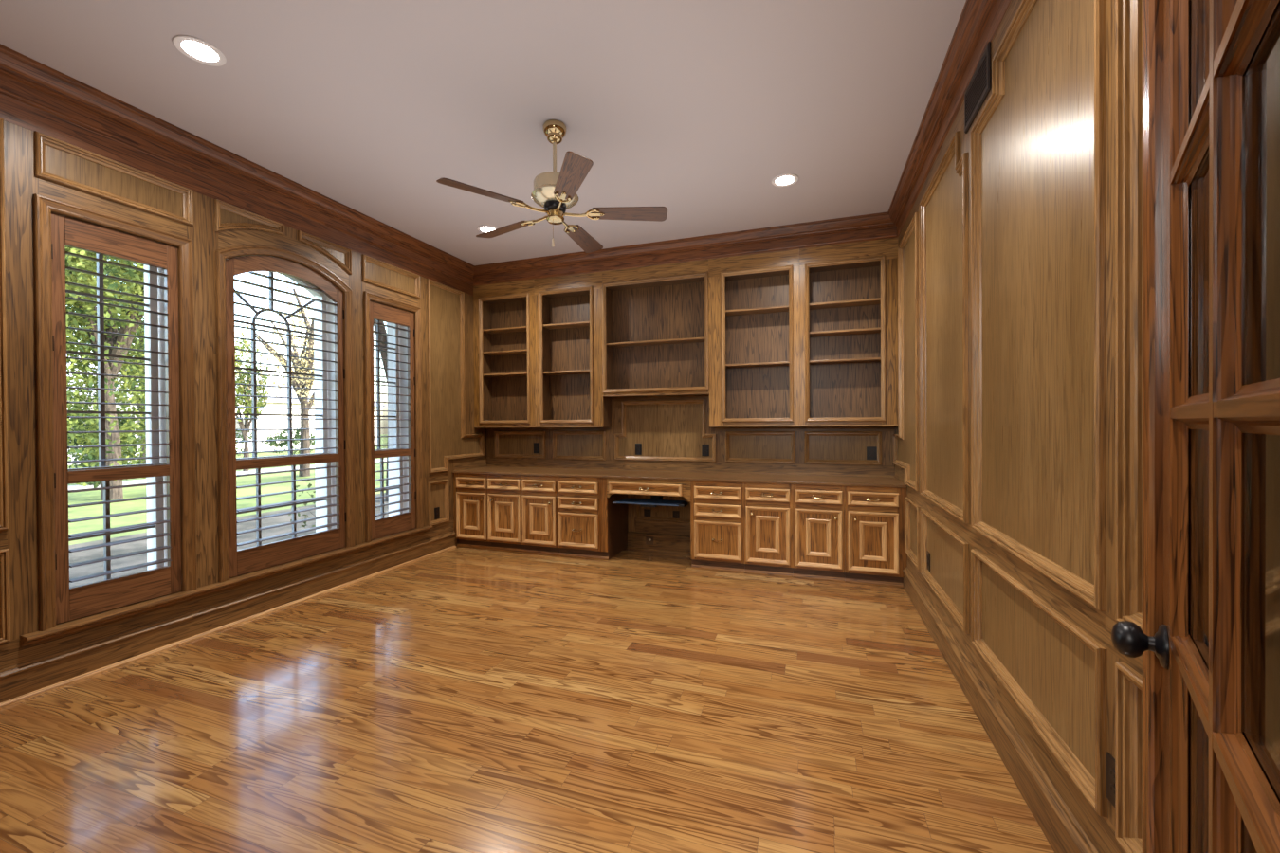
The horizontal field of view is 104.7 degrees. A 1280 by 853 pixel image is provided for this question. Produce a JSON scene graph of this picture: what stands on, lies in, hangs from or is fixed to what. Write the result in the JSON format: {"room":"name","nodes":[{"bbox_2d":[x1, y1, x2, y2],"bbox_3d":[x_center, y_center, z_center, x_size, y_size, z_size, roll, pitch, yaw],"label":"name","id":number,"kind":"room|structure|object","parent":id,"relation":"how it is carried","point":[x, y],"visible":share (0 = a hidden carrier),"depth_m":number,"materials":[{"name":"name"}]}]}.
{"room":"home office","nodes":[
{"label":"home office","id":0,"kind":"room"},
{"bbox_2d":[0,93,486,669],"bbox_3d":[-2.650,-0.231,3.489,0.122,3.050,5.080,0,0,19],"label":"wall","id":1,"kind":"structure","parent":0,"point":[21,120],"depth_m":3.06,"materials":[{"name":"brown wood"}]},
{"bbox_2d":[0,117,9,530],"bbox_3d":[-3.111,-0.475,1.954,0.034,1.928,0.780,0,0,19],"label":"trim","id":2,"kind":"structure","parent":1,"relation":"attached to","point":[4,453],"depth_m":2.31,"materials":[{"name":"brown wood"}]},
{"bbox_2d":[0,548,10,644],"bbox_3d":[-3.104,0.798,1.962,0.034,0.437,0.780,0,0,19],"label":"trim","id":3,"kind":"structure","parent":1,"relation":"attached to","point":[5,593],"depth_m":2.31,"materials":[{"name":"brown wood"}]},
{"bbox_2d":[34,130,193,225],"bbox_3d":[-2.851,-1.337,2.720,0.034,0.217,0.649,0,0,19],"label":"trim","id":4,"kind":"structure","parent":1,"relation":"attached to","point":[41,140],"depth_m":2.66,"materials":[{"name":"brown wood"}]},
{"bbox_2d":[33,193,197,631],"bbox_3d":[-2.870,-0.069,2.731,0.096,2.137,0.650,0,0,19],"label":"trim","id":5,"kind":"structure","parent":1,"relation":"attached to","point":[43,206],"depth_m":2.46,"materials":[{"name":"brown wood"}]},
{"bbox_2d":[65,253,167,580],"bbox_3d":[-3.082,-0.024,2.804,0.348,2.149,0.586,0,0,19],"label":"window","id":6,"kind":"structure","parent":1,"relation":"in","point":[155,372],"depth_m":2.99,"materials":[{"name":"paint"}]},
{"bbox_2d":[51,212,181,624],"bbox_3d":[-2.877,-0.040,2.730,0.072,2.071,0.534,0,0,19],"label":"plantation shutter","id":7,"kind":"object","parent":6,"relation":"attached to","point":[77,602],"visible":0.98,"depth_m":2.69,"materials":[{"name":"brown wood"}]},
{"bbox_2d":[19,526,433,646],"bbox_3d":[-2.538,1.019,3.630,0.132,0.052,2.670,0,0,19],"label":"trim","id":8,"kind":"structure","parent":1,"relation":"attached to","point":[76,625],"depth_m":2.98,"materials":[{"name":"brown wood"}]},
{"bbox_2d":[0,545,456,708],"bbox_3d":[-2.619,1.285,3.290,0.018,0.020,4.100,0,0,19],"label":"trim","id":9,"kind":"structure","parent":1,"relation":"attached to","point":[168,647],"depth_m":2.96,"materials":[{"name":"brown wood"}]},
{"bbox_2d":[0,530,457,702],"bbox_3d":[-2.627,1.212,3.313,0.028,0.167,4.140,0,0,19],"label":"baseboard","id":10,"kind":"structure","parent":1,"relation":"attached to","point":[33,675],"depth_m":2.97,"materials":[{"name":"brown wood"}]},
{"bbox_2d":[0,43,474,285],"bbox_3d":[-2.562,-1.660,3.437,0.092,0.193,4.460,0,0,19],"label":"trim","id":11,"kind":"structure","parent":1,"relation":"attached to","point":[27,81],"depth_m":2.98,"materials":[{"name":"brown wood"}]},
{"bbox_2d":[214,199,283,235],"bbox_3d":[-2.636,-1.347,3.347,0.034,0.207,0.429,0,0,19],"label":"trim","id":12,"kind":"structure","parent":1,"relation":"attached to","point":[274,227],"depth_m":3.29,"materials":[{"name":"brown wood"}]},
{"bbox_2d":[225,256,336,546],"bbox_3d":[-2.774,-0.094,3.700,0.348,2.275,0.921,0,0,19],"label":"window","id":13,"kind":"structure","parent":1,"relation":"in","point":[318,355],"depth_m":4.04,"materials":[{"name":"paint"}]},
{"bbox_2d":[225,256,346,578],"bbox_3d":[-2.567,-0.112,3.631,0.072,2.201,0.869,0,0,19],"label":"plantation shutter","id":14,"kind":"object","parent":13,"relation":"attached to","point":[243,561],"visible":0.98,"depth_m":3.56,"materials":[{"name":"brown wood"}]},
{"bbox_2d":[215,245,355,583],"bbox_3d":[-2.563,-0.141,3.627,0.096,2.267,0.985,0,0,19],"label":"trim","id":15,"kind":"structure","parent":1,"relation":"attached to","point":[221,255],"depth_m":3.25,"materials":[{"name":"brown wood"}]},
{"bbox_2d":[297,230,351,274],"bbox_3d":[-2.458,-1.352,3.866,0.034,0.205,0.441,0,0,19],"label":"trim","id":16,"kind":"structure","parent":1,"relation":"attached to","point":[303,237],"depth_m":3.88,"materials":[{"name":"brown wood"}]},
{"bbox_2d":[373,319,408,518],"bbox_3d":[-2.471,-0.038,4.582,0.348,2.149,0.570,0,0,19],"label":"window","id":17,"kind":"structure","parent":1,"relation":"in","point":[377,328],"depth_m":4.75,"materials":[{"name":"glass"}]},
{"bbox_2d":[369,300,416,540],"bbox_3d":[-2.264,-0.054,4.514,0.072,2.071,0.518,0,0,19],"label":"plantation shutter","id":18,"kind":"object","parent":17,"relation":"attached to","point":[386,526],"visible":0.98,"depth_m":4.52,"materials":[{"name":"brown wood"}]},
{"bbox_2d":[362,254,420,298],"bbox_3d":[-2.244,-1.347,4.486,0.034,0.225,0.645,0,0,19],"label":"trim","id":19,"kind":"structure","parent":1,"relation":"attached to","point":[365,258],"depth_m":4.45,"materials":[{"name":"brown wood"}]},
{"bbox_2d":[363,291,422,542],"bbox_3d":[-2.259,-0.083,4.509,0.096,2.137,0.634,0,0,19],"label":"trim","id":20,"kind":"structure","parent":1,"relation":"attached to","point":[367,296],"depth_m":4.55,"materials":[{"name":"brown wood"}]},
{"bbox_2d":[434,507,439,519],"bbox_3d":[-2.064,0.881,5.026,0.008,0.118,0.073,0,0,19],"label":"electrical outlet","id":21,"kind":"object","parent":1,"relation":"in","point":[437,509],"visible":1,"depth_m":5.02,"materials":[{"name":"black plastic"}]},
{"bbox_2d":[427,479,449,526],"bbox_3d":[-2.050,0.773,5.028,0.034,0.437,0.285,0,0,19],"label":"trim","id":22,"kind":"structure","parent":1,"relation":"attached to","point":[446,483],"depth_m":5.08,"materials":[{"name":"brown wood"}]},
{"bbox_2d":[426,278,484,473],"bbox_3d":[-1.958,-0.502,5.309,0.034,1.928,0.865,0,0,19],"label":"trim","id":23,"kind":"structure","parent":1,"relation":"attached to","point":[429,283],"depth_m":5.37,"materials":[{"name":"brown wood"}]},
{"bbox_2d":[0,0,966,265],"bbox_3d":[-0.736,-1.803,1.232,5.380,0.100,8.280,0,0,19],"label":"ceiling","id":24,"kind":"structure","parent":0,"point":[692,109],"depth_m":2.61,"materials":[{"name":"paint"}]},
{"bbox_2d":[172,35,226,66],"bbox_3d":[-2.049,-1.748,2.302,0.188,0.006,0.188,0,0,19],"label":"recessed light","id":25,"kind":"object","parent":24,"relation":"in","point":[199,50],"visible":1,"depth_m":2.29,"materials":[{"name":"white glass"}]},
{"bbox_2d":[476,225,496,233],"bbox_3d":[-1.360,-1.765,4.429,0.188,0.006,0.188,0,0,19],"label":"recessed light","id":26,"kind":"object","parent":24,"relation":"in","point":[483,228],"visible":0.6,"depth_m":4.40,"materials":[{"name":"white glass"}]},
{"bbox_2d":[436,119,667,253],"bbox_3d":[-0.494,-1.409,2.945,1.279,0.713,1.239,0,0,19],"label":"ceiling fan","id":27,"kind":"object","parent":24,"relation":"hanging from","point":[555,192],"visible":1,"depth_m":2.86,"materials":[{"name":"brown wood"}]},
{"bbox_2d":[771,173,798,186],"bbox_3d":[1.045,-1.774,3.560,0.188,0.006,0.188,0,0,19],"label":"recessed light","id":28,"kind":"object","parent":24,"relation":"in","point":[786,179],"visible":1,"depth_m":3.56,"materials":[{"name":"white glass"}]},
{"bbox_2d":[0,547,1054,852],"bbox_3d":[-0.685,1.319,2.403,4.492,0.060,5.880,0,0,19],"label":"floor","id":29,"kind":"structure","parent":0,"point":[458,700],"depth_m":2.12,"materials":[{"name":"brown wood"}]},
{"bbox_2d":[453,473,490,549],"bbox_3d":[-1.690,0.884,5.419,0.432,0.786,0.620,0,0,19],"label":"base cabinet","id":30,"kind":"object","parent":29,"relation":"on","point":[470,491],"visible":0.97,"depth_m":5.16,"materials":[{"name":"brown wood"}]},
{"bbox_2d":[452,466,907,488],"bbox_3d":[0.137,0.472,4.804,4.291,0.022,0.592,0,0,19],"label":"countertop","id":31,"kind":"structure","parent":30,"relation":"on","point":[781,479],"depth_m":4.56,"materials":[{"name":"brown wood"}]},
{"bbox_2d":[606,478,690,501],"bbox_3d":[0.145,0.577,4.760,0.804,0.185,0.572,0,0,19],"label":"drawer unit","id":32,"kind":"object","parent":31,"relation":"attached to","point":[631,486],"visible":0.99,"depth_m":4.51,"materials":[{"name":"brown wood"}]},
{"bbox_2d":[612,494,688,507],"bbox_3d":[0.146,0.679,4.801,0.700,0.138,0.495,0,0,19],"label":"keyboard tray","id":33,"kind":"object","parent":31,"relation":"attached to","point":[654,501],"visible":0.8,"depth_m":4.64,"materials":[{"name":"black plastic"}]},
{"bbox_2d":[487,474,524,552],"bbox_3d":[-1.292,0.882,5.282,0.409,0.786,0.620,0,0,19],"label":"base cabinet","id":34,"kind":"object","parent":29,"relation":"on","point":[504,533],"visible":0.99,"depth_m":5.03,"materials":[{"name":"brown wood"}]},
{"bbox_2d":[521,475,560,556],"bbox_3d":[-0.909,0.881,5.151,0.398,0.786,0.620,0,0,19],"label":"base cabinet","id":35,"kind":"object","parent":29,"relation":"on","point":[539,493],"visible":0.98,"depth_m":4.89,"materials":[{"name":"brown wood"}]},
{"bbox_2d":[557,476,628,560],"bbox_3d":[-0.473,0.879,5.001,0.522,0.786,0.620,0,0,19],"label":"base cabinet","id":36,"kind":"object","parent":29,"relation":"on","point":[590,525],"visible":0.99,"depth_m":4.76,"materials":[{"name":"brown wood"}]},
{"bbox_2d":[690,480,744,572],"bbox_3d":[0.757,0.875,4.578,0.469,0.786,0.620,0,0,19],"label":"base cabinet","id":37,"kind":"object","parent":29,"relation":"on","point":[717,508],"visible":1,"depth_m":4.32,"materials":[{"name":"brown wood"}]},
{"bbox_2d":[743,482,793,577],"bbox_3d":[1.170,0.873,4.436,0.402,0.786,0.620,0,0,19],"label":"base cabinet","id":38,"kind":"object","parent":29,"relation":"on","point":[768,507],"visible":1,"depth_m":4.18,"materials":[{"name":"brown wood"}]},
{"bbox_2d":[792,484,845,582],"bbox_3d":[1.552,0.872,4.305,0.404,0.786,0.620,0,0,19],"label":"base cabinet","id":39,"kind":"object","parent":29,"relation":"on","point":[818,511],"visible":1,"depth_m":4.05,"materials":[{"name":"brown wood"}]},
{"bbox_2d":[844,486,906,587],"bbox_3d":[1.954,0.870,4.167,0.443,0.786,0.620,0,0,19],"label":"base cabinet","id":40,"kind":"object","parent":29,"relation":"on","point":[874,517],"visible":0.97,"depth_m":3.91,"materials":[{"name":"brown wood"}]},
{"bbox_2d":[486,395,895,536],"bbox_3d":[0.248,-0.258,5.136,4.492,3.050,0.120,0,0,19],"label":"wall","id":41,"kind":"structure","parent":0,"point":[662,430],"depth_m":5.04,"materials":[{"name":"brown wood"}]},
{"bbox_2d":[473,279,535,427],"bbox_3d":[-1.471,-0.807,5.532,0.786,1.636,0.239,0,0,19],"label":"bookcase","id":42,"kind":"object","parent":41,"relation":"attached to","point":[503,313],"visible":0.79,"depth_m":5.59,"materials":[{"name":"brown wood"}]},
{"bbox_2d":[493,431,545,458],"bbox_3d":[-1.373,0.206,5.630,0.658,0.308,0.034,0,0,19],"label":"trim","id":43,"kind":"structure","parent":41,"relation":"attached to","point":[496,433],"depth_m":5.63,"materials":[{"name":"brown wood"}]},
{"bbox_2d":[533,442,539,453],"bbox_3d":[-1.170,0.244,5.573,0.073,0.118,0.008,0,0,19],"label":"electrical outlet","id":44,"kind":"object","parent":41,"relation":"in","point":[536,445],"visible":1,"depth_m":5.57,"materials":[{"name":"black plastic"}]},
{"bbox_2d":[534,271,611,427],"bbox_3d":[-0.724,-0.810,5.275,0.792,1.636,0.239,0,0,19],"label":"bookcase","id":45,"kind":"object","parent":41,"relation":"attached to","point":[569,366],"visible":1,"depth_m":5.33,"materials":[{"name":"brown wood"}]},
{"bbox_2d":[552,431,605,460],"bbox_3d":[-0.668,0.206,5.387,0.631,0.314,0.034,0,0,19],"label":"trim","id":46,"kind":"structure","parent":41,"relation":"attached to","point":[555,433],"depth_m":5.38,"materials":[{"name":"brown wood"}]},
{"bbox_2d":[635,443,641,455],"bbox_3d":[-0.017,0.237,5.177,0.073,0.118,0.008,0,0,19],"label":"electrical outlet","id":47,"kind":"object","parent":41,"relation":"in","point":[638,447],"visible":1,"depth_m":5.17,"materials":[{"name":"black plastic"}]},
{"bbox_2d":[643,509,650,516],"bbox_3d":[0.077,0.923,5.150,0.073,0.118,0.008,0,0,19],"label":"electrical outlet","id":48,"kind":"object","parent":41,"relation":"in","point":[647,512],"visible":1,"depth_m":5.15,"materials":[{"name":"black plastic"}]},
{"bbox_2d":[645,536,653,545],"bbox_3d":[0.099,1.183,5.103,0.080,0.080,0.022,0,0,19],"label":"wall jack","id":49,"kind":"object","parent":41,"relation":"attached to","point":[649,540],"visible":1,"depth_m":5.11,"materials":[{"name":"beige plastic"}]},
{"bbox_2d":[602,259,709,398],"bbox_3d":[0.167,-0.969,4.968,1.092,1.324,0.239,0,0,19],"label":"bookcase","id":50,"kind":"object","parent":41,"relation":"attached to","point":[655,318],"visible":0.88,"depth_m":5.03,"materials":[{"name":"brown wood"}]},
{"bbox_2d":[627,531,691,552],"bbox_3d":[0.254,1.190,5.072,0.805,0.155,0.020,0,0,19],"label":"baseboard","id":51,"kind":"structure","parent":41,"relation":"attached to","point":[667,542],"depth_m":5.07,"materials":[{"name":"brown wood"}]},
{"bbox_2d":[635,494,690,523],"bbox_3d":[0.280,0.762,5.066,0.690,0.430,0.034,0,0,19],"label":"trim","id":52,"kind":"structure","parent":41,"relation":"attached to","point":[638,517],"depth_m":5.11,"materials":[{"name":"brown wood"}]},
{"bbox_2d":[614,400,715,461],"bbox_3d":[0.240,0.043,5.074,1.085,0.621,0.034,0,0,19],"label":"trim","id":53,"kind":"structure","parent":41,"relation":"attached to","point":[664,402],"depth_m":5.06,"materials":[{"name":"brown wood"}]},
{"bbox_2d":[672,511,679,518],"bbox_3d":[0.369,0.922,5.050,0.073,0.118,0.008,0,0,19],"label":"electrical outlet","id":54,"kind":"object","parent":41,"relation":"in","point":[675,514],"visible":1,"depth_m":5.05,"materials":[{"name":"black plastic"}]},
{"bbox_2d":[473,211,897,286],"bbox_3d":[0.134,-1.684,4.819,4.292,0.193,0.092,0,0,19],"label":"trim","id":55,"kind":"structure","parent":41,"relation":"attached to","point":[880,226],"depth_m":4.68,"materials":[{"name":"brown wood"}]},
{"bbox_2d":[701,444,709,456],"bbox_3d":[0.656,0.238,4.946,0.073,0.118,0.008,0,0,19],"label":"electrical outlet","id":56,"kind":"object","parent":41,"relation":"in","point":[704,448],"visible":1,"depth_m":4.94,"materials":[{"name":"black plastic"}]},
{"bbox_2d":[708,249,800,426],"bbox_3d":[1.074,-0.817,4.657,0.822,1.636,0.239,0,0,19],"label":"bookcase","id":57,"kind":"object","parent":41,"relation":"attached to","point":[754,299],"visible":0.98,"depth_m":4.69,"materials":[{"name":"brown wood"}]},
{"bbox_2d":[725,431,795,463],"bbox_3d":[1.152,0.198,4.762,0.659,0.303,0.034,0,0,19],"label":"trim","id":58,"kind":"structure","parent":41,"relation":"attached to","point":[792,434],"depth_m":4.75,"materials":[{"name":"brown wood"}]},
{"bbox_2d":[804,431,881,465],"bbox_3d":[1.851,0.195,4.521,0.656,0.303,0.034,0,0,19],"label":"trim","id":59,"kind":"structure","parent":41,"relation":"attached to","point":[878,434],"depth_m":4.51,"materials":[{"name":"brown wood"}]},
{"bbox_2d":[799,237,898,426],"bbox_3d":[1.839,-0.820,4.394,0.795,1.636,0.239,0,0,19],"label":"bookcase","id":60,"kind":"object","parent":41,"relation":"attached to","point":[849,292],"visible":0.98,"depth_m":4.42,"materials":[{"name":"brown wood"}]},
{"bbox_2d":[866,446,877,459],"bbox_3d":[2.090,0.241,4.453,0.085,0.118,0.008,0,0,19],"label":"electrical outlet","id":61,"kind":"object","parent":41,"relation":"in","point":[871,451],"visible":1,"depth_m":4.45,"materials":[{"name":"black plastic"}]},
{"bbox_2d":[895,0,1142,852],"bbox_3d":[1.521,-0.246,2.055,0.121,3.050,5.080,0,0,19],"label":"wall","id":62,"kind":"structure","parent":0,"point":[1037,145],"depth_m":1.70,"materials":[{"name":"brown wood"}]},
{"bbox_2d":[893,211,918,491],"bbox_3d":[2.080,-0.518,3.879,0.034,1.925,1.007,0,0,19],"label":"trim","id":63,"kind":"structure","parent":62,"relation":"attached to","point":[914,224],"depth_m":3.82,"materials":[{"name":"brown wood"}]},
{"bbox_2d":[904,496,920,569],"bbox_3d":[1.987,0.762,3.594,0.034,0.430,0.478,0,0,19],"label":"trim","id":64,"kind":"structure","parent":62,"relation":"attached to","point":[916,560],"depth_m":3.65,"materials":[{"name":"brown wood"}]},
{"bbox_2d":[926,550,930,571],"bbox_3d":[1.863,0.870,3.195,0.008,0.118,0.073,0,0,19],"label":"electrical outlet","id":65,"kind":"object","parent":62,"relation":"in","point":[927,552],"visible":1,"depth_m":3.19,"materials":[{"name":"black plastic"}]},
{"bbox_2d":[919,130,968,523],"bbox_3d":[1.713,-0.507,2.812,0.034,1.930,0.989,0,0,19],"label":"trim","id":66,"kind":"structure","parent":62,"relation":"attached to","point":[960,163],"depth_m":2.71,"materials":[{"name":"brown wood"}]},
{"bbox_2d":[920,509,969,634],"bbox_3d":[1.718,0.768,2.813,0.034,0.430,0.986,0,0,19],"label":"trim","id":67,"kind":"structure","parent":62,"relation":"attached to","point":[962,620],"depth_m":2.66,"materials":[{"name":"brown wood"}]},
{"bbox_2d":[887,0,1011,237],"bbox_3d":[1.410,-1.674,2.071,0.092,0.193,4.460,0,0,19],"label":"trim","id":68,"kind":"structure","parent":62,"relation":"attached to","point":[978,22],"depth_m":2.50,"materials":[{"name":"brown wood"}]},
{"bbox_2d":[964,41,991,133],"bbox_3d":[1.496,-1.491,2.192,0.014,0.194,0.338,0,0,19],"label":"air vent","id":69,"kind":"object","parent":62,"relation":"in","point":[979,85],"visible":1,"depth_m":2.17,"materials":[{"name":"brown metal"}]},
{"bbox_2d":[966,54,986,125],"bbox_3d":[1.496,-1.491,2.193,0.008,0.150,0.294,0,0,19],"label":"grille","id":70,"kind":"object","parent":69,"relation":"attached to","point":[976,90],"depth_m":2.19,"materials":[{"name":"brown metal"}]},
{"bbox_2d":[902,566,1097,852],"bbox_3d":[1.405,1.197,1.927,0.028,0.167,4.140,0,0,19],"label":"baseboard","id":71,"kind":"structure","parent":62,"relation":"attached to","point":[1063,832],"depth_m":1.82,"materials":[{"name":"brown wood"}]},
{"bbox_2d":[970,0,1106,611],"bbox_3d":[1.347,-0.498,1.745,0.034,1.930,1.040,0,0,19],"label":"trim","id":72,"kind":"structure","parent":62,"relation":"attached to","point":[1095,595],"depth_m":1.46,"materials":[{"name":"brown wood"}]},
{"bbox_2d":[970,548,1107,817],"bbox_3d":[1.354,0.776,1.752,0.034,0.430,1.046,0,0,19],"label":"trim","id":73,"kind":"structure","parent":62,"relation":"attached to","point":[1094,792],"depth_m":1.49,"materials":[{"name":"brown wood"}]},
{"bbox_2d":[1106,751,1115,807],"bbox_3d":[1.171,0.883,1.218,0.008,0.118,0.073,0,0,19],"label":"electrical outlet","id":74,"kind":"object","parent":62,"relation":"in","point":[1110,761],"visible":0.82,"depth_m":1.23,"materials":[{"name":"brown metal"}]},
{"bbox_2d":[1109,768,1115,784],"bbox_3d":[1.168,0.863,1.219,0.003,0.029,0.033,0,0,19],"label":"receptacle","id":75,"kind":"object","parent":74,"relation":"attached to","point":[1111,770],"depth_m":1.22,"materials":[{"name":"black plastic"}]},
{"bbox_2d":[1109,784,1115,799],"bbox_3d":[1.169,0.902,1.219,0.003,0.029,0.033,0,0,19],"label":"receptacle","id":76,"kind":"object","parent":74,"relation":"attached to","point":[1111,786],"depth_m":1.22,"materials":[{"name":"black plastic"}]},
{"bbox_2d":[1115,0,1142,630],"bbox_3d":[0.983,-0.490,0.686,0.034,1.930,1.044,0,0,19],"label":"trim","id":77,"kind":"structure","parent":62,"relation":"attached to","point":[1127,12],"depth_m":1.16,"materials":[{"name":"brown wood"}]},
{"bbox_2d":[1115,661,1142,852],"bbox_3d":[0.990,0.785,0.694,0.034,0.430,1.044,0,0,19],"label":"trim","id":78,"kind":"structure","parent":62,"relation":"attached to","point":[1128,683],"depth_m":1.16,"materials":[{"name":"brown wood"}]},
{"bbox_2d":[1111,0,1279,852],"bbox_3d":[0.635,0.069,0.522,0.169,2.432,0.876,0,0,41],"label":"door","id":79,"kind":"structure","parent":62,"relation":"in","point":[1208,643],"depth_m":0.57,"materials":[{"name":"brown wood"}]},
{"label":"outside","id":80,"kind":"structure","parent":0,"visible":0},
{"bbox_2d":[67,434,386,545],"bbox_3d":[-28.432,1.776,30.936,66.100,0.300,100.000,0,0,19],"label":"lawn","id":81,"kind":"structure","parent":80,"point":[76,498],"depth_m":11.11,"materials":[{"name":"green plant"}]},
{"bbox_2d":[67,405,134,485],"bbox_3d":[-15.425,0.564,14.105,1.610,2.320,1.575,0,0,34],"label":"bush","id":82,"kind":"object","parent":81,"relation":"on","point":[85,455],"visible":0.06,"depth_m":13.77,"materials":[{"name":"green plant"}]},
{"bbox_2d":[66,353,141,465],"bbox_3d":[-27.672,-0.927,22.563,7.800,5.200,8.500,0,0,19],"label":"tree","id":83,"kind":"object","parent":81,"relation":"on","point":[67,365],"visible":0.02,"depth_m":22.74,"materials":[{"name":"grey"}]},
{"bbox_2d":[64,245,146,500],"bbox_3d":[-12.016,-2.034,11.078,4.169,7.478,4.293,0,0,19],"label":"tree","id":84,"kind":"object","parent":81,"relation":"on","point":[73,306],"visible":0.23,"depth_m":11.04,"materials":[{"name":"green plant"}]},
{"bbox_2d":[68,256,146,462],"bbox_3d":[-18.306,-2.797,18.095,3.735,9.000,3.796,-1,0,-38],"label":"tree","id":85,"kind":"object","parent":81,"relation":"on","point":[106,266],"visible":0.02,"depth_m":17.39,"materials":[{"name":"green plant"}]},
{"bbox_2d":[68,458,386,490],"bbox_3d":[-12.610,1.590,20.209,1.800,0.020,90.000,0,0,19],"label":"path","id":86,"kind":"structure","parent":81,"relation":"on","point":[136,482],"depth_m":16.88,"materials":[{"name":"concrete"}]},
{"bbox_2d":[69,493,388,587],"bbox_3d":[-2.985,1.578,12.142,5.650,0.030,23.000,0,0,19],"label":"walkway","id":87,"kind":"structure","parent":81,"relation":"on","point":[119,549],"depth_m":6.78,"materials":[{"name":"grey concrete"}]},
{"bbox_2d":[288,480,315,528],"bbox_3d":[-3.475,1.088,5.543,0.744,1.200,0.816,0,0,19],"label":"shrub","id":88,"kind":"object","parent":87,"relation":"on","point":[309,484],"visible":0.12,"depth_m":5.31,"materials":[{"name":"green plant"}]},
{"bbox_2d":[384,457,388,501],"bbox_3d":[-4.944,-2.615,10.457,4.588,8.581,4.177,0,0,19],"label":"tree","id":89,"kind":"object","parent":87,"relation":"on","point":[387,473],"visible":0.02,"depth_m":10.46,"materials":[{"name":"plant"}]},
{"bbox_2d":[236,428,252,456],"bbox_3d":[-19.578,0.858,22.852,1.693,1.654,3.475,0,0,19],"label":"hedge","id":90,"kind":"object","parent":81,"relation":"on","point":[238,437],"visible":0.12,"depth_m":23.95,"materials":[{"name":"green plant"}]},
{"bbox_2d":[235,331,270,471],"bbox_3d":[-14.204,-0.864,17.829,1.506,5.079,1.590,0,0,-10],"label":"tree","id":91,"kind":"object","parent":81,"relation":"on","point":[240,390],"visible":0.38,"depth_m":17.73,"materials":[{"name":"green plant"}]},
{"bbox_2d":[235,272,314,476],"bbox_3d":[-10.900,-1.979,15.917,3.270,7.302,3.327,0,0,-13],"label":"tree","id":92,"kind":"object","parent":81,"relation":"on","point":[296,362],"visible":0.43,"depth_m":15.87,"materials":[{"name":"green plant"}]},
{"bbox_2d":[261,427,314,455],"bbox_3d":[-18.575,0.849,26.579,1.781,1.616,3.136,0,0,19],"label":"hedge","id":93,"kind":"object","parent":81,"relation":"on","point":[297,435],"visible":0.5,"depth_m":26.02,"materials":[{"name":"green plant"}]},
{"bbox_2d":[235,378,383,452],"bbox_3d":[-25.677,-0.812,34.515,7.800,4.800,12.200,0,0,19],"label":"house","id":94,"kind":"structure","parent":81,"relation":"on","point":[261,424],"depth_m":31.50,"materials":[{"name":"white"}]},
{"bbox_2d":[272,294,375,398],"bbox_3d":[-15.148,-2.427,23.878,4.192,8.147,4.014,0,0,19],"label":"tree","id":95,"kind":"object","parent":81,"relation":"on","point":[304,309],"visible":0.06,"depth_m":22.94,"materials":[{"name":"green plant"}]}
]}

